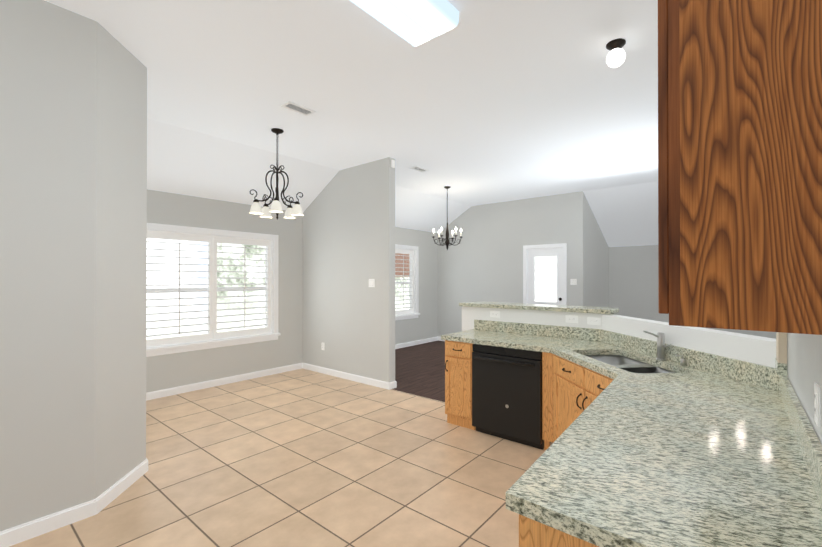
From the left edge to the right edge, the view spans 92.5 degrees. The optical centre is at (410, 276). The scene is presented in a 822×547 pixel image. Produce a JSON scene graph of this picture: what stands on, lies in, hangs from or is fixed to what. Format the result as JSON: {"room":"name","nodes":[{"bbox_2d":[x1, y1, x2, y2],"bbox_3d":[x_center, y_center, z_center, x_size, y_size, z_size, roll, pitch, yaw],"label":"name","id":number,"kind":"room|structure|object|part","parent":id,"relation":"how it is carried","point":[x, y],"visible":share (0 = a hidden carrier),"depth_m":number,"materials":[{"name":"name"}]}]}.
{"room":"kitchen","nodes":[
{"label":"kitchen","id":0,"kind":"room"},
{"bbox_2d":[0,0,146,530],"bbox_3d":[-3.834,-0.082,2.276,2.570,3.150,3.460,0,0,40],"label":"wall","id":1,"kind":"structure","parent":0,"point":[73,189],"depth_m":2.38,"materials":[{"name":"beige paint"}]},
{"bbox_2d":[10,368,552,546],"bbox_3d":[-1.216,1.522,1.952,7.000,0.060,6.320,0,0,40],"label":"floor","id":2,"kind":"structure","parent":0,"point":[302,457],"depth_m":2.96,"materials":[{"name":"beige tile"}]},
{"bbox_2d":[445,340,475,429],"bbox_3d":[0.657,1.073,4.139,0.325,0.856,0.615,0,0,40],"label":"base cabinet","id":3,"kind":"object","parent":2,"relation":"on","point":[458,355],"depth_m":3.90,"materials":[{"name":"brown wood"}]},
{"bbox_2d":[472,344,550,449],"bbox_3d":[1.029,1.073,3.791,0.681,0.854,0.663,0,0,40],"label":"dishwasher","id":4,"kind":"object","parent":2,"relation":"on","point":[506,393],"visible":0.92,"depth_m":3.54,"materials":[{"name":"black metal"}]},
{"bbox_3d":[0.831,0.762,3.553,0.581,0.021,0.041,0,0,40],"label":"handle","id":5,"kind":"part","parent":4,"relation":"part of","materials":[{"name":"black plastic"}]},
{"bbox_2d":[519,514,598,546],"bbox_3d":[0.725,1.060,1.099,0.656,0.856,0.600,0,0,40],"label":"base cabinet","id":6,"kind":"object","parent":2,"relation":"on","point":[532,533],"depth_m":1.03,"materials":[{"name":"brown wood"}]},
{"bbox_2d":[441,320,821,546],"bbox_3d":[0.738,0.611,2.572,2.517,0.462,2.927,0,0,40],"label":"countertop","id":7,"kind":"structure","parent":6,"relation":"on","point":[659,442],"depth_m":1.28,"materials":[{"name":"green stone"}]},
{"bbox_2d":[585,355,675,372],"bbox_3d":[1.534,0.741,2.817,0.833,0.204,0.833,0,0,40],"label":"sink","id":8,"kind":"object","parent":7,"relation":"in","point":[629,363],"depth_m":2.84,"materials":[{"name":"silver metal"}]},
{"bbox_2d":[643,330,685,365],"bbox_3d":[1.758,0.486,2.729,0.252,0.212,0.196,0,0,40],"label":"faucet","id":9,"kind":"object","parent":7,"relation":"on","point":[667,354],"depth_m":2.76,"materials":[{"name":"silver metal"}]},
{"bbox_2d":[542,380,600,449],"bbox_3d":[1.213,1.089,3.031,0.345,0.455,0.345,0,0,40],"label":"base cabinet","id":10,"kind":"object","parent":2,"relation":"on","point":[571,392],"depth_m":3.21,"materials":[{"name":"brown wood"}]},
{"bbox_2d":[549,353,612,391],"bbox_3d":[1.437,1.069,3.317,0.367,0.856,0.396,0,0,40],"label":"drawer","id":11,"kind":"object","parent":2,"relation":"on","point":[560,368],"depth_m":2.94,"materials":[{"name":"brown wood"}]},
{"bbox_2d":[565,396,597,429],"bbox_3d":[1.258,1.087,2.548,0.345,0.455,0.345,0,0,40],"label":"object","id":12,"kind":"object","parent":2,"relation":"on","point":[575,409],"depth_m":2.90,"materials":[{"name":"brown wood"}]},
{"bbox_2d":[146,189,437,392],"bbox_3d":[-0.927,-0.058,7.662,0.150,3.150,8.540,0,0,40],"label":"wall","id":13,"kind":"structure","parent":0,"point":[166,371],"depth_m":5.99,"materials":[{"name":"beige paint"}]},
{"bbox_2d":[146,223,280,356],"bbox_3d":[-2.741,0.162,5.438,0.205,1.630,1.980,0,0,40],"label":"nook window","id":14,"kind":"structure","parent":13,"relation":"in","point":[212,289],"depth_m":5.42,"materials":[{"name":"white"}]},
{"bbox_3d":[-2.797,0.152,5.484,0.030,1.422,1.752,0,0,40],"label":"sash","id":15,"kind":"part","parent":14,"relation":"part of","materials":[{"name":"white"}]},
{"bbox_2d":[0,336,444,546],"bbox_3d":[-1.647,1.457,4.769,2.434,0.094,10.100,0,0,40],"label":"baseboard","id":16,"kind":"structure","parent":13,"relation":"attached to","point":[9,537],"depth_m":2.81,"materials":[{"name":"white wood"}]},
{"bbox_2d":[395,244,419,320],"bbox_3d":[-0.196,0.121,8.497,0.205,1.600,1.020,0,0,40],"label":"living room window","id":17,"kind":"structure","parent":13,"relation":"in","point":[410,291],"depth_m":8.72,"materials":[{"name":"white"}]},
{"bbox_3d":[-0.251,0.111,8.544,0.004,1.372,0.772,0,0,40],"label":"glass","id":18,"kind":"part","parent":17,"relation":"part of","materials":[{"name":"white"}]},
{"bbox_2d":[147,118,470,232],"bbox_3d":[-1.714,-1.317,6.072,1.180,0.805,12.000,0,0,40],"label":"ceiling","id":19,"kind":"structure","parent":0,"point":[183,161],"depth_m":5.19,"materials":[{"name":"white paint"}]},
{"bbox_2d":[303,157,394,381],"bbox_3d":[-1.002,-0.066,5.930,1.950,3.150,0.120,0,0,40],"label":"wall","id":20,"kind":"structure","parent":0,"point":[348,251],"depth_m":5.72,"materials":[{"name":"beige paint"}]},
{"bbox_2d":[369,279,374,286],"bbox_3d":[-0.548,0.087,5.467,0.115,0.115,0.008,0,0,40],"label":"light switch","id":21,"kind":"object","parent":20,"relation":"attached to","point":[371,282],"visible":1,"depth_m":5.46,"materials":[{"name":"white plastic"}]},
{"bbox_2d":[391,160,394,167],"bbox_3d":[-0.244,-1.523,5.305,0.021,0.100,0.060,0,0,40],"label":"sensor","id":22,"kind":"object","parent":20,"relation":"attached to","point":[392,163],"visible":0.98,"depth_m":5.30,"materials":[{"name":"white plastic"}]},
{"bbox_2d":[44,0,657,205],"bbox_3d":[1.015,-1.670,3.804,5.920,0.120,12.000,0,0,40],"label":"ceiling","id":23,"kind":"structure","parent":0,"point":[489,101],"depth_m":3.33,"materials":[{"name":"white paint"}]},
{"bbox_2d":[249,128,303,219],"bbox_3d":[-1.484,-1.115,4.329,0.545,0.984,0.563,0,0,40],"label":"chandelier","id":24,"kind":"object","parent":23,"relation":"hanging from","point":[265,211],"visible":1,"depth_m":4.30,"materials":[{"name":"black metal"}]},
{"bbox_2d":[280,101,315,115],"bbox_3d":[-1.076,-1.604,3.761,0.150,0.011,0.300,0,0,40],"label":"ceiling vent","id":25,"kind":"object","parent":23,"relation":"in","point":[296,108],"visible":1,"depth_m":3.76,"materials":[{"name":"white metal"}]},
{"bbox_2d":[350,0,460,47],"bbox_3d":[-0.248,-1.573,2.038,0.381,0.087,1.270,0,0,40],"label":"fluorescent ceiling light","id":26,"kind":"object","parent":23,"relation":"attached to","point":[416,23],"visible":1,"depth_m":2.33,"materials":[{"name":"white plastic"}]},
{"bbox_2d":[409,166,428,172],"bbox_3d":[0.122,-1.595,5.834,0.150,0.011,0.300,0,0,40],"label":"ceiling vent","id":27,"kind":"object","parent":23,"relation":"in","point":[418,169],"visible":0.98,"depth_m":5.83,"materials":[{"name":"white metal"}]},
{"bbox_2d":[432,186,461,249],"bbox_3d":[0.645,-1.030,6.984,0.529,1.129,0.544,0,0,40],"label":"chandelier","id":28,"kind":"object","parent":23,"relation":"hanging from","point":[447,241],"visible":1,"depth_m":6.97,"materials":[{"name":"black metal"}]},
{"bbox_2d":[606,38,625,67],"bbox_3d":[1.419,-1.535,2.725,0.122,0.158,0.124,0,0,40],"label":"light","id":29,"kind":"object","parent":23,"relation":"attached to","point":[616,57],"visible":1,"depth_m":2.69,"materials":[{"name":"white glass"}]},
{"bbox_3d":[1.419,-1.512,2.725,0.118,0.113,0.120,0,0,40],"label":"globe","id":30,"kind":"part","parent":29,"relation":"part of","materials":[{"name":"white glass"}]},
{"bbox_2d":[393,340,444,401],"bbox_3d":[2.621,1.542,6.564,7.000,0.060,5.680,0,0,40],"label":"floor","id":31,"kind":"structure","parent":0,"point":[419,369],"depth_m":6.34,"materials":[{"name":"brown wood"}]},
{"bbox_2d":[438,191,585,336],"bbox_3d":[1.971,-0.055,8.432,3.320,3.150,0.150,0,0,40],"label":"wall","id":32,"kind":"structure","parent":0,"point":[482,261],"depth_m":8.36,"materials":[{"name":"beige paint"}]},
{"bbox_2d":[523,243,566,304],"bbox_3d":[2.679,0.440,7.828,0.870,2.155,0.170,0,0,40],"label":"door frame","id":33,"kind":"structure","parent":32,"relation":"attached to","point":[525,270],"depth_m":7.82,"materials":[{"name":"white wood"}]},
{"bbox_2d":[528,248,562,304],"bbox_3d":[2.659,0.468,7.803,0.722,2.063,0.122,0,0,40],"label":"back door","id":34,"kind":"structure","parent":32,"relation":"in","point":[543,252],"depth_m":7.83,"materials":[{"name":"white wood"}]},
{"bbox_3d":[2.683,0.047,7.834,0.460,0.899,0.006,0,0,40],"label":"glass","id":35,"kind":"part","parent":34,"relation":"part of","materials":[{"name":"glass"}]},
{"bbox_2d":[570,279,576,284],"bbox_3d":[3.065,0.096,7.417,0.115,0.115,0.008,0,0,40],"label":"light switch","id":36,"kind":"object","parent":32,"relation":"attached to","point":[573,281],"visible":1,"depth_m":7.42,"materials":[{"name":"white plastic"}]},
{"bbox_2d":[462,306,596,330],"bbox_3d":[1.235,0.921,4.143,1.570,1.160,0.120,0,0,40],"label":"wall","id":37,"kind":"structure","parent":0,"point":[469,314],"depth_m":4.17,"materials":[{"name":"paint"}]},
{"bbox_2d":[490,311,499,317],"bbox_3d":[0.921,0.412,4.322,0.115,0.070,0.008,0,0,40],"label":"outlet","id":38,"kind":"object","parent":37,"relation":"attached to","point":[496,314],"visible":1,"depth_m":4.32,"materials":[{"name":"white plastic"}]},
{"bbox_2d":[459,301,618,313],"bbox_3d":[1.298,0.321,4.190,1.630,0.039,0.370,0,0,40],"label":"granite bar ledge","id":39,"kind":"object","parent":37,"relation":"on","point":[578,309],"visible":1,"depth_m":3.97,"materials":[{"name":"stone"}]},
{"bbox_2d":[566,315,577,322],"bbox_3d":[1.551,0.410,3.798,0.115,0.070,0.008,0,0,40],"label":"outlet","id":40,"kind":"object","parent":37,"relation":"attached to","point":[571,319],"visible":1,"depth_m":3.80,"materials":[{"name":"white plastic"}]},
{"bbox_2d":[587,317,599,324],"bbox_3d":[1.705,0.414,3.670,0.115,0.070,0.008,0,0,40],"label":"switch","id":41,"kind":"object","parent":37,"relation":"attached to","point":[593,321],"visible":1,"depth_m":3.67,"materials":[{"name":"white plastic"}]},
{"bbox_2d":[586,199,608,306],"bbox_3d":[3.795,-0.056,8.170,0.180,3.150,1.720,0,0,40],"label":"wall","id":42,"kind":"structure","parent":0,"point":[597,249],"depth_m":7.96,"materials":[{"name":"beige paint"}]},
{"bbox_2d":[583,181,657,246],"bbox_3d":[5.163,-1.131,6.919,3.530,0.931,1.900,0,0,40],"label":"ceiling","id":43,"kind":"structure","parent":0,"point":[625,215],"depth_m":7.55,"materials":[{"name":"white paint"}]},
{"bbox_2d":[554,314,775,367],"bbox_3d":[1.833,0.921,2.813,1.150,1.150,1.140,0,0,40],"label":"wall","id":44,"kind":"structure","parent":0,"point":[760,350],"depth_m":2.56,"materials":[{"name":"paint"}]},
{"bbox_2d":[609,245,775,338],"bbox_3d":[5.819,-0.058,7.703,3.530,3.150,0.150,0,0,40],"label":"wall","id":45,"kind":"structure","parent":0,"point":[633,281],"depth_m":8.42,"materials":[{"name":"beige paint"}]},
{"bbox_2d":[787,333,821,444],"bbox_3d":[1.258,-0.087,1.110,0.150,3.150,2.380,0,0,40],"label":"wall","id":46,"kind":"structure","parent":0,"point":[804,362],"depth_m":1.37,"materials":[{"name":"beige paint"}]},
{"bbox_2d":[658,0,821,334],"bbox_3d":[0.943,-0.432,1.093,0.304,1.060,1.021,0,0,40],"label":"upper cabinet","id":47,"kind":"object","parent":46,"relation":"attached to","point":[739,164],"visible":1,"depth_m":0.70,"materials":[{"name":"brown wood"}]},
{"bbox_3d":[1.083,-0.431,1.247,0.286,1.060,1.436,0,0,40],"label":"frame","id":48,"kind":"part","parent":47,"relation":"part of","materials":[{"name":"brown wood"}]},
{"bbox_2d":[775,332,786,375],"bbox_3d":[1.830,0.332,1.946,0.034,0.281,0.150,0,0,40],"label":"block","id":49,"kind":"object","parent":46,"relation":"attached to","point":[781,356],"visible":0.82,"depth_m":1.89,"materials":[{"name":"beige"}]},
{"bbox_2d":[814,382,820,426],"bbox_3d":[1.203,0.378,1.167,0.008,0.115,0.070,0,0,40],"label":"outlet","id":50,"kind":"object","parent":46,"relation":"attached to","point":[817,419],"visible":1,"depth_m":1.15,"materials":[{"name":"white plastic"}]},
{"label":"outside","id":51,"kind":"structure","parent":0,"visible":0},
{"bbox_2d":[146,238,556,339],"bbox_3d":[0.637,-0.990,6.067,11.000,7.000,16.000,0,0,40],"label":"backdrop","id":52,"kind":"structure","parent":51,"point":[551,260],"depth_m":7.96,"materials":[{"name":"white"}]}
]}

